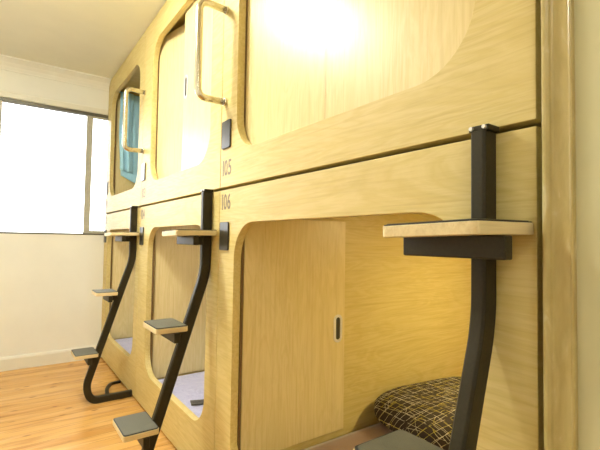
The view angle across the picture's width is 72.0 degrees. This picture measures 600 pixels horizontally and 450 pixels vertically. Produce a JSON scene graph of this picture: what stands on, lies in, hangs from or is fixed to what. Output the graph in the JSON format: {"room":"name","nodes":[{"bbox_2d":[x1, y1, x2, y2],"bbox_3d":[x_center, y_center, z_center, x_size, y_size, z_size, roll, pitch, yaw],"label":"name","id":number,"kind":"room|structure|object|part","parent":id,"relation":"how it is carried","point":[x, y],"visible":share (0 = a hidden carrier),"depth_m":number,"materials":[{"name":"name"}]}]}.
{"room":"dormitory","nodes":[
{"label":"dormitory","id":0,"kind":"room"},
{"bbox_2d":[0,69,108,356],"bbox_3d":[-1.782,-0.062,4.155,4.200,2.673,0.120,2,-3,-36],"label":"wall","id":1,"kind":"structure","parent":0,"point":[47,281],"depth_m":3.73,"materials":[{"name":"white paint"}]},
{"bbox_2d":[0,345,96,371],"bbox_3d":[-2.645,1.176,3.415,1.818,0.118,0.018,2,-3,-36],"label":"baseboard","id":2,"kind":"structure","parent":1,"relation":"attached to","point":[7,363],"depth_m":3.64,"materials":[{"name":"white paint"}]},
{"bbox_2d":[0,90,107,114],"bbox_3d":[-2.600,-1.128,3.511,1.788,0.050,0.014,2,-3,-36],"label":"trim","id":3,"kind":"structure","parent":1,"relation":"attached to","point":[2,93],"depth_m":3.75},
{"bbox_2d":[0,97,108,234],"bbox_3d":[-2.590,-0.514,3.545,1.825,1.170,0.064,2,-3,-36],"label":"window","id":4,"kind":"structure","parent":1,"relation":"in","point":[90,116],"depth_m":3.92,"materials":[{"name":"brown metal"}]},
{"bbox_2d":[0,54,110,91],"bbox_3d":[-2.583,-1.388,3.477,1.818,0.098,0.100,2,-3,-36],"label":"trim","id":5,"kind":"structure","parent":1,"relation":"attached to","point":[8,63],"depth_m":3.73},
{"bbox_2d":[0,0,166,78],"bbox_3d":[-0.094,-1.488,1.895,4.200,0.060,5.820,2,-3,-36],"label":"ceiling","id":6,"kind":"structure","parent":0,"point":[95,37],"depth_m":3.05,"materials":[{"name":"white paint"}]},
{"bbox_2d":[0,357,176,449],"bbox_3d":[-0.135,1.242,1.794,4.200,0.060,5.820,2,-3,-36],"label":"floor","id":7,"kind":"structure","parent":0,"point":[46,407],"depth_m":2.72,"materials":[{"name":"brown wood"}]},
{"bbox_2d":[71,206,138,403],"bbox_3d":[-1.443,0.548,3.011,0.386,1.381,0.447,2,-3,-36],"label":"ladder","id":8,"kind":"object","parent":7,"relation":"on","point":[91,356],"visible":1,"depth_m":2.90,"materials":[{"name":"black metal"}]},
{"bbox_2d":[101,207,140,396],"bbox_3d":[-0.660,0.599,4.085,2.158,1.353,1.268,2,-3,-36],"label":"pod","id":9,"kind":"object","parent":7,"relation":"on","point":[122,363],"visible":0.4,"depth_m":3.86,"materials":[{"name":"brown wood"}]},
{"bbox_3d":[-0.980,0.611,4.549,2.094,1.353,0.141,2,-3,-36],"label":"panel","id":10,"kind":"part","parent":9,"relation":"part of","materials":[{"name":"brown wood"}]},
{"bbox_3d":[-1.557,0.555,4.051,0.534,1.054,0.018,2,-3,-36],"label":"door","id":11,"kind":"part","parent":9,"relation":"part of","materials":[{"name":"brown wood"}]},
{"bbox_2d":[115,337,132,353],"bbox_3d":[-0.661,1.136,4.059,2.053,0.114,0.951,2,-3,-36],"label":"mattress","id":12,"kind":"object","parent":9,"relation":"on","point":[126,343],"visible":0.04,"depth_m":3.69,"materials":[{"name":"white fabric"}]},
{"bbox_2d":[105,31,145,213],"bbox_3d":[-0.640,-0.733,4.134,2.158,1.286,1.268,2,-3,-36],"label":"pod","id":13,"kind":"object","parent":9,"relation":"on","point":[121,193],"visible":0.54,"depth_m":3.75,"materials":[{"name":"brown wood"}]},
{"bbox_3d":[-0.960,-0.721,4.598,2.094,1.286,0.141,2,-3,-36],"label":"panel","id":14,"kind":"part","parent":13,"relation":"part of","materials":[{"name":"brown wood"}]},
{"bbox_3d":[-1.538,-0.720,4.098,0.534,1.066,0.018,2,-3,-36],"label":"door","id":15,"kind":"part","parent":13,"relation":"part of","materials":[{"name":"brown wood"}]},
{"bbox_2d":[119,91,133,173],"bbox_3d":[-1.673,-0.883,3.963,0.138,0.782,0.115,2,-3,-36],"label":"curtain","id":16,"kind":"object","parent":13,"relation":"hanging from","point":[126,158],"visible":0.67,"depth_m":3.92,"materials":[{"name":"teal fabric"}]},
{"bbox_2d":[120,95,139,182],"bbox_3d":[-1.545,-0.754,4.060,0.431,1.016,0.063,2,-3,-36],"label":"towel","id":17,"kind":"object","parent":13,"relation":"hanging from","point":[135,128],"visible":0.16,"depth_m":3.99,"materials":[{"name":"fabric"}]},
{"bbox_3d":[-0.608,-1.330,4.146,2.094,0.091,1.030,2,-3,-36],"label":"ceiling panel","id":18,"kind":"part","parent":13,"relation":"part of","materials":[{"name":"brown wood"}]},
{"bbox_2d":[113,189,216,449],"bbox_3d":[-0.662,0.519,1.928,0.386,1.381,0.447,2,-3,-36],"label":"ladder","id":19,"kind":"object","parent":7,"relation":"on","point":[141,427],"visible":1,"depth_m":1.82,"materials":[{"name":"black metal"}]},
{"bbox_2d":[135,191,219,449],"bbox_3d":[0.102,0.571,3.028,2.158,1.353,1.331,2,-3,-36],"label":"pod","id":20,"kind":"object","parent":7,"relation":"on","point":[168,270],"visible":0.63,"depth_m":2.79,"materials":[{"name":"brown wood"}]},
{"bbox_2d":[122,0,227,205],"bbox_3d":[0.066,-0.763,3.037,2.298,1.286,1.331,2,-3,-36],"label":"pod","id":21,"kind":"object","parent":20,"relation":"on","point":[181,150],"visible":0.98,"depth_m":2.56,"materials":[{"name":"brown wood"}]},
{"bbox_3d":[-1.176,-0.742,2.917,0.144,0.458,0.030,2,-3,-36],"label":"grab handle","id":22,"kind":"part","parent":21,"relation":"part of","materials":[{"name":"wood"}]},
{"bbox_3d":[-0.794,-0.761,2.688,0.510,1.066,0.018,-1,-3,43],"label":"door","id":23,"kind":"part","parent":21,"relation":"part of","materials":[{"name":"brown wood"}]},
{"bbox_3d":[0.165,-1.358,3.074,2.094,0.091,1.030,2,-3,-36],"label":"ceiling panel","id":24,"kind":"part","parent":21,"relation":"part of","materials":[{"name":"brown wood"}]},
{"bbox_3d":[-0.665,-0.806,2.408,0.005,0.140,0.056,2,-3,-36],"label":"pull handle","id":25,"kind":"part","parent":21,"relation":"part of","materials":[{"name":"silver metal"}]},
{"bbox_3d":[0.147,-0.151,3.029,2.094,0.065,1.030,2,-3,-36],"label":"floor panel","id":26,"kind":"part","parent":21,"relation":"part of","materials":[{"name":"brown wood"}]},
{"bbox_3d":[-0.535,-0.773,2.243,0.018,1.066,0.510,2,-3,-36],"label":"door","id":27,"kind":"part","parent":21,"relation":"part of","materials":[{"name":"brown wood"}]},
{"bbox_3d":[-0.221,0.583,3.497,2.094,1.353,0.191,2,-3,-36],"label":"panel","id":28,"kind":"part","parent":20,"relation":"part of","materials":[{"name":"brown wood"}]},
{"bbox_3d":[-0.784,0.527,2.979,0.534,1.054,0.018,2,-3,-36],"label":"door","id":29,"kind":"part","parent":20,"relation":"part of","materials":[{"name":"brown wood"}]},
{"bbox_2d":[158,371,204,417],"bbox_3d":[0.113,1.106,2.987,2.053,0.118,0.951,2,-3,-36],"label":"mattress","id":30,"kind":"object","parent":20,"relation":"on","point":[188,387],"visible":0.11,"depth_m":2.58,"materials":[{"name":"white fabric"}]},
{"bbox_2d":[190,399,203,405],"bbox_3d":[-0.556,1.016,2.372,0.142,0.006,0.070,2,-2,-18],"label":"strap","id":31,"kind":"object","parent":30,"relation":"on","point":[193,402],"visible":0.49,"depth_m":2.35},
{"bbox_2d":[215,126,543,449],"bbox_3d":[0.896,0.542,1.927,2.158,1.353,1.376,2,-3,-36],"label":"pod","id":32,"kind":"object","parent":7,"relation":"on","point":[322,314],"visible":0.83,"depth_m":1.84,"materials":[{"name":"brown wood"}]},
{"bbox_3d":[-0.014,0.501,1.956,0.586,1.054,0.018,2,-3,-36],"label":"door","id":33,"kind":"part","parent":32,"relation":"part of","materials":[{"name":"brown wood"}]},
{"bbox_3d":[0.192,0.524,2.092,0.056,0.140,0.005,2,-3,-36],"label":"pull handle","id":34,"kind":"part","parent":32,"relation":"part of","materials":[{"name":"black metal"}]},
{"bbox_2d":[303,422,392,449],"bbox_3d":[0.891,1.091,1.907,2.053,0.092,1.054,2,-3,-36],"label":"mattress","id":35,"kind":"object","parent":32,"relation":"on","point":[348,441],"visible":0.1,"depth_m":2.01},
{"bbox_2d":[374,377,460,449],"bbox_3d":[0.767,0.958,2.132,0.690,0.185,0.481,2,-2,-27],"label":"pillow","id":36,"kind":"object","parent":35,"relation":"on","point":[425,410],"visible":0.49,"depth_m":2.00,"materials":[{"name":"brown fabric"}]},
{"bbox_2d":[194,0,541,188],"bbox_3d":[0.860,-0.792,1.936,2.298,1.286,1.376,2,-3,-36],"label":"pod","id":37,"kind":"object","parent":32,"relation":"on","point":[309,86],"visible":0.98,"depth_m":1.20,"materials":[{"name":"brown wood"}]},
{"bbox_3d":[-0.395,-0.770,1.834,0.144,0.458,0.030,2,-3,-36],"label":"grab handle","id":38,"kind":"part","parent":37,"relation":"part of","materials":[{"name":"wood"}]},
{"bbox_3d":[-0.067,-0.790,1.594,0.018,1.066,0.562,2,-3,-36],"label":"door","id":39,"kind":"part","parent":37,"relation":"part of","materials":[{"name":"brown wood"}]},
{"bbox_3d":[0.925,-0.179,1.949,2.094,0.065,1.133,2,-3,-36],"label":"floor panel","id":40,"kind":"part","parent":37,"relation":"part of","materials":[{"name":"brown wood"}]},
{"bbox_3d":[0.259,-0.802,1.143,0.018,1.066,0.562,2,-3,-36],"label":"door","id":41,"kind":"part","parent":37,"relation":"part of","materials":[{"name":"brown wood"}]},
{"bbox_3d":[1.297,-0.803,1.469,2.094,1.286,0.107,2,-3,-36],"label":"panel","id":42,"kind":"part","parent":37,"relation":"part of","materials":[{"name":"brown wood"}]},
{"bbox_3d":[0.543,0.556,2.437,2.094,1.353,0.136,2,-3,-36],"label":"panel","id":43,"kind":"part","parent":32,"relation":"part of","materials":[{"name":"brown wood"}]},
{"bbox_2d":[353,123,533,449],"bbox_3d":[0.145,0.490,0.809,0.386,1.381,0.447,2,-3,-36],"label":"ladder","id":44,"kind":"object","parent":7,"relation":"on","point":[485,239],"visible":1,"depth_m":0.78,"materials":[{"name":"black metal"}]},
{"bbox_2d":[574,0,599,449],"bbox_3d":[1.802,-0.135,0.729,2.195,2.673,1.568,2,-3,-36],"label":"wall","id":45,"kind":"structure","parent":0,"point":[586,12],"depth_m":0.68,"materials":[{"name":"beige paint"}]},
{"bbox_2d":[541,0,577,449],"bbox_3d":[0.447,-0.156,0.717,0.020,2.673,0.048,2,-3,-36],"label":"trim","id":46,"kind":"structure","parent":45,"relation":"attached to","point":[560,355],"depth_m":0.71,"materials":[{"name":"beige wood"}]}
]}

